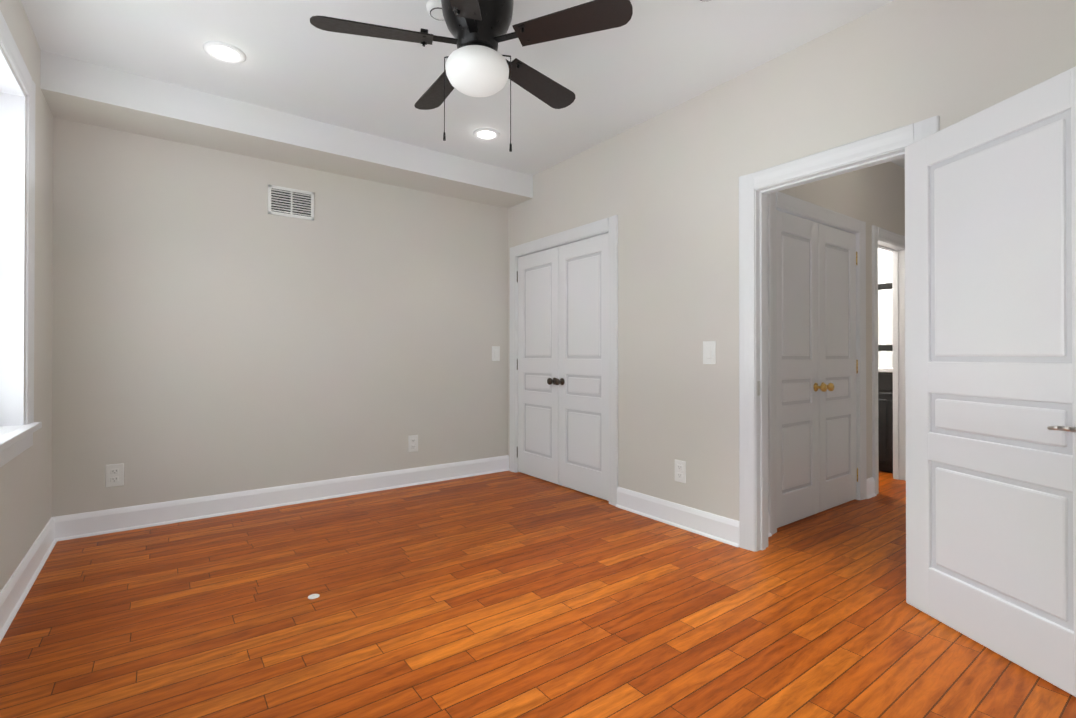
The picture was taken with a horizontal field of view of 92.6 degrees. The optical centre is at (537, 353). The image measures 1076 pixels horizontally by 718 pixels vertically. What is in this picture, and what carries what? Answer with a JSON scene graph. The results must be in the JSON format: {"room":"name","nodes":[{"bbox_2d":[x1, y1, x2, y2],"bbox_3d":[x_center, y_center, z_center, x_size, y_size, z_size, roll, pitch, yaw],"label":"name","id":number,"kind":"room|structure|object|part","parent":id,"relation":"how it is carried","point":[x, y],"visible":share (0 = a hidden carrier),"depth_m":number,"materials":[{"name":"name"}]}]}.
{"room":"empty bedroom","nodes":[
{"label":"empty bedroom","id":0,"kind":"room"},
{"bbox_2d":[0,0,52,591],"bbox_3d":[-1.634,-0.252,1.151,0.250,2.680,4.420,0,0,-36],"label":"wall","id":1,"kind":"structure","parent":0,"point":[25,494],"depth_m":2.64,"materials":[{"name":"paint"}]},
{"bbox_2d":[0,11,41,466],"bbox_3d":[-1.631,-0.434,1.229,0.245,1.745,3.020,0,0,-36],"label":"window","id":2,"kind":"structure","parent":1,"relation":"in","point":[17,170],"depth_m":2.37,"materials":[{"name":"white glass"}]},
{"bbox_2d":[0,517,56,641],"bbox_3d":[-1.522,1.018,1.227,0.028,0.140,4.420,0,0,-36],"label":"baseboard","id":3,"kind":"structure","parent":1,"relation":"attached to","point":[17,587],"depth_m":2.34,"materials":[{"name":"white wood"}]},
{"bbox_2d":[51,117,507,516],"bbox_3d":[-1.362,-0.237,4.165,4.250,2.680,0.120,0,0,-36],"label":"wall","id":4,"kind":"structure","parent":0,"point":[217,328],"depth_m":3.62,"materials":[{"name":"paint"}]},
{"bbox_2d":[105,463,123,486],"bbox_3d":[-2.607,0.753,3.168,0.088,0.138,0.009,0,0,-36],"label":"electrical outlet","id":5,"kind":"object","parent":4,"relation":"attached to","point":[114,475],"visible":1,"depth_m":3.17,"materials":[{"name":"white plastic"}]},
{"bbox_2d":[53,455,509,540],"bbox_3d":[-1.552,1.032,3.927,3.170,0.140,0.028,0,0,-36],"label":"baseboard","id":6,"kind":"structure","parent":4,"relation":"attached to","point":[81,525],"depth_m":3.61,"materials":[{"name":"white wood"}]},
{"bbox_2d":[268,184,313,220],"bbox_3d":[-1.803,-1.099,3.765,0.310,0.210,0.011,0,0,-36],"label":"air vent","id":7,"kind":"object","parent":4,"relation":"in","point":[289,202],"visible":1,"depth_m":3.76,"materials":[{"name":"white plastic"}]},
{"bbox_2d":[408,435,417,451],"bbox_3d":[-1.046,0.759,4.311,0.088,0.138,0.009,0,0,-36],"label":"electrical outlet","id":8,"kind":"object","parent":4,"relation":"attached to","point":[412,443],"visible":1,"depth_m":4.31,"materials":[{"name":"white plastic"}]},
{"bbox_2d":[492,346,499,360],"bbox_3d":[-0.391,0.006,4.792,0.088,0.138,0.012,0,0,-36],"label":"switch","id":9,"kind":"object","parent":4,"relation":"attached to","point":[495,353],"visible":1,"depth_m":4.79,"materials":[{"name":"white plastic"}]},
{"bbox_2d":[21,0,904,174],"bbox_3d":[0.996,-1.633,3.084,6.770,0.100,4.660,0,0,-36],"label":"ceiling","id":10,"kind":"structure","parent":0,"point":[650,59],"depth_m":2.76,"materials":[{"name":"paint"}]},
{"bbox_2d":[203,41,245,63],"bbox_3d":[-1.649,-1.579,2.709,0.196,0.011,0.196,0,0,-36],"label":"recessed light","id":11,"kind":"object","parent":10,"relation":"in","point":[208,45],"depth_m":2.70,"materials":[{"name":"white plastic"}]},
{"bbox_3d":[-1.649,-1.577,2.709,0.131,0.002,0.131,0,0,-36],"label":"recessed ceiling light lens","id":12,"kind":"part","parent":11,"relation":"part of","materials":[{"name":"white plastic"}]},
{"bbox_2d":[40,51,532,207],"bbox_3d":[-1.442,-1.479,3.790,3.170,0.200,0.400,0,0,-36],"label":"soffit beam","id":13,"kind":"structure","parent":10,"relation":"attached to","point":[72,89],"depth_m":3.35,"materials":[{"name":"paint"}]},
{"bbox_2d":[426,0,444,20],"bbox_3d":[-0.451,-1.569,2.360,0.122,0.034,0.122,0,0,-36],"label":"smoke detector","id":14,"kind":"object","parent":10,"relation":"attached to","point":[434,9],"visible":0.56,"depth_m":2.33,"materials":[{"name":"white plastic"}]},
{"bbox_2d":[310,0,632,151],"bbox_3d":[-0.271,-1.217,2.209,1.251,0.740,1.220,0,0,-36],"label":"ceiling fan","id":15,"kind":"object","parent":10,"relation":"hanging from","point":[478,64],"visible":1,"depth_m":2.08,"materials":[{"name":"black wood"}]},
{"bbox_3d":[-0.257,-1.412,2.174,0.476,0.350,0.462,0,0,-36],"label":"motor","id":16,"kind":"part","parent":15,"relation":"part of","materials":[{"name":"black metal"}]},
{"bbox_3d":[-0.255,-1.170,2.166,0.266,0.139,0.266,0,0,-36],"label":"globe","id":17,"kind":"part","parent":15,"relation":"part of","materials":[{"name":"white glass"}]},
{"bbox_2d":[473,128,499,139],"bbox_3d":[-0.371,-1.574,3.707,0.196,0.011,0.196,0,0,-36],"label":"recessed light","id":18,"kind":"object","parent":10,"relation":"in","point":[477,131],"depth_m":3.69,"materials":[{"name":"white plastic"}]},
{"bbox_3d":[-0.371,-1.572,3.707,0.131,0.002,0.131,0,0,-36],"label":"recessed ceiling light lens","id":19,"kind":"part","parent":18,"relation":"part of","materials":[{"name":"white plastic"}]},
{"bbox_2d":[0,470,1075,717],"bbox_3d":[0.996,1.127,3.071,6.770,0.060,4.660,0,0,-36],"label":"floor","id":20,"kind":"structure","parent":0,"point":[508,594],"depth_m":2.09,"materials":[{"name":"brown wood"}]},
{"bbox_2d":[308,594,319,598],"bbox_3d":[-1.007,1.091,2.311,0.049,0.005,0.049,0,0,-36],"label":"cap","id":21,"kind":"object","parent":20,"relation":"on","point":[313,596],"visible":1,"depth_m":2.30,"materials":[{"name":"white plastic"}]},
{"bbox_2d":[878,367,892,472],"bbox_3d":[3.180,0.625,5.144,0.552,0.965,0.890,0,0,-36],"label":"bathroom vanity","id":22,"kind":"object","parent":20,"relation":"on","point":[885,415],"depth_m":4.72,"materials":[{"name":"black wood"}]},
{"bbox_2d":[508,0,1075,520],"bbox_3d":[1.072,-0.242,3.134,0.120,2.680,4.420,0,0,-36],"label":"wall","id":23,"kind":"structure","parent":0,"point":[664,186],"depth_m":3.04,"materials":[{"name":"paint"}]},
{"bbox_2d":[517,247,558,484],"bbox_3d":[-0.026,0.104,4.521,0.106,1.985,0.616,0,0,-36],"label":"closet door","id":24,"kind":"structure","parent":23,"relation":"in","point":[538,364],"depth_m":4.51,"materials":[{"name":"white wood"}]},
{"bbox_2d":[510,215,617,505],"bbox_3d":[0.210,0.094,4.310,0.120,2.019,1.258,0,0,-36],"label":"door frame","id":25,"kind":"structure","parent":23,"relation":"in","point":[576,240],"depth_m":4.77,"materials":[{"name":"white wood"}]},
{"bbox_2d":[554,233,608,500],"bbox_3d":[0.340,0.102,4.021,0.106,1.985,0.616,0,0,-36],"label":"closet door","id":26,"kind":"structure","parent":23,"relation":"in","point":[582,381],"depth_m":4.02,"materials":[{"name":"white wood"}]},
{"bbox_2d":[616,487,738,546],"bbox_3d":[0.853,1.028,3.301,0.028,0.140,0.970,0,0,-36],"label":"baseboard","id":27,"kind":"structure","parent":23,"relation":"attached to","point":[712,526],"depth_m":3.23,"materials":[{"name":"white wood"}]},
{"bbox_2d":[675,459,685,482],"bbox_3d":[0.899,0.748,3.256,0.009,0.138,0.088,0,0,-36],"label":"electrical outlet","id":28,"kind":"object","parent":23,"relation":"attached to","point":[680,470],"visible":1,"depth_m":3.25,"materials":[{"name":"white plastic"}]},
{"bbox_2d":[703,341,715,363],"bbox_3d":[1.025,-0.003,3.085,0.012,0.138,0.088,0,0,-36],"label":"light switch","id":29,"kind":"object","parent":23,"relation":"attached to","point":[709,352],"visible":1,"depth_m":3.08,"materials":[{"name":"white plastic"}]},
{"bbox_2d":[739,115,939,551],"bbox_3d":[1.466,0.047,2.578,0.139,2.095,0.930,0,0,-36],"label":"door frame","id":30,"kind":"structure","parent":23,"relation":"attached to","point":[885,142],"depth_m":2.86,"materials":[{"name":"white wood"}]},
{"bbox_2d":[757,381,759,395],"bbox_3d":[1.228,0.196,2.861,0.028,0.080,0.002,0,0,-36],"label":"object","id":31,"kind":"structure","parent":30,"relation":"attached to","point":[758,388],"depth_m":2.86,"materials":[{"name":"silver metal"}]},
{"bbox_2d":[905,66,1075,696],"bbox_3d":[1.667,0.091,1.884,0.140,1.985,0.745,0,0,-8],"label":"bedroom door","id":32,"kind":"structure","parent":23,"relation":"in","point":[990,289],"depth_m":1.85,"materials":[{"name":"white wood"}]},
{"bbox_2d":[779,161,904,478],"bbox_3d":[2.458,-0.238,3.975,3.110,2.680,0.120,0,0,-36],"label":"wall","id":33,"kind":"structure","parent":0,"point":[872,195],"depth_m":3.97,"materials":[{"name":"paint"}]},
{"bbox_2d":[768,512,771,536],"bbox_3d":[1.322,1.027,3.045,0.185,0.140,0.028,0,0,-36],"label":"baseboard","id":34,"kind":"structure","parent":33,"relation":"attached to","point":[769,534],"depth_m":3.09,"materials":[{"name":"white wood"}]},
{"bbox_2d":[768,191,866,534],"bbox_3d":[1.915,0.052,3.539,1.350,2.095,0.179,0,0,-36],"label":"double door","id":35,"kind":"structure","parent":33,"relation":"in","point":[857,354],"depth_m":3.48,"materials":[{"name":"white wood"}]},
{"bbox_3d":[1.698,0.098,3.335,0.586,1.985,0.106,0,0,-36],"label":"hall closet door","id":36,"kind":"part","parent":35,"relation":"part of","materials":[{"name":"white wood"}]},
{"bbox_3d":[2.174,0.100,3.683,0.586,1.985,0.106,0,0,-36],"label":"hall closet door","id":37,"kind":"part","parent":35,"relation":"part of","materials":[{"name":"white wood"}]},
{"bbox_2d":[867,477,875,498],"bbox_3d":[2.546,1.032,3.941,0.150,0.140,0.028,0,0,-36],"label":"baseboard","id":38,"kind":"structure","parent":33,"relation":"attached to","point":[871,487],"depth_m":3.94,"materials":[{"name":"white wood"}]},
{"bbox_2d":[878,248,892,366],"bbox_3d":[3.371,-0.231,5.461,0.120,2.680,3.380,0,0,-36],"label":"window","id":39,"kind":"structure","parent":33,"relation":"attached to","point":[885,340],"depth_m":5.18,"materials":[{"name":"white glass"}]},
{"bbox_2d":[872,225,905,494],"bbox_3d":[2.908,0.056,4.291,0.840,2.095,0.139,0,0,-36],"label":"door frame","id":40,"kind":"structure","parent":33,"relation":"in","point":[899,387],"depth_m":4.47,"materials":[{"name":"white wood"}]}
]}

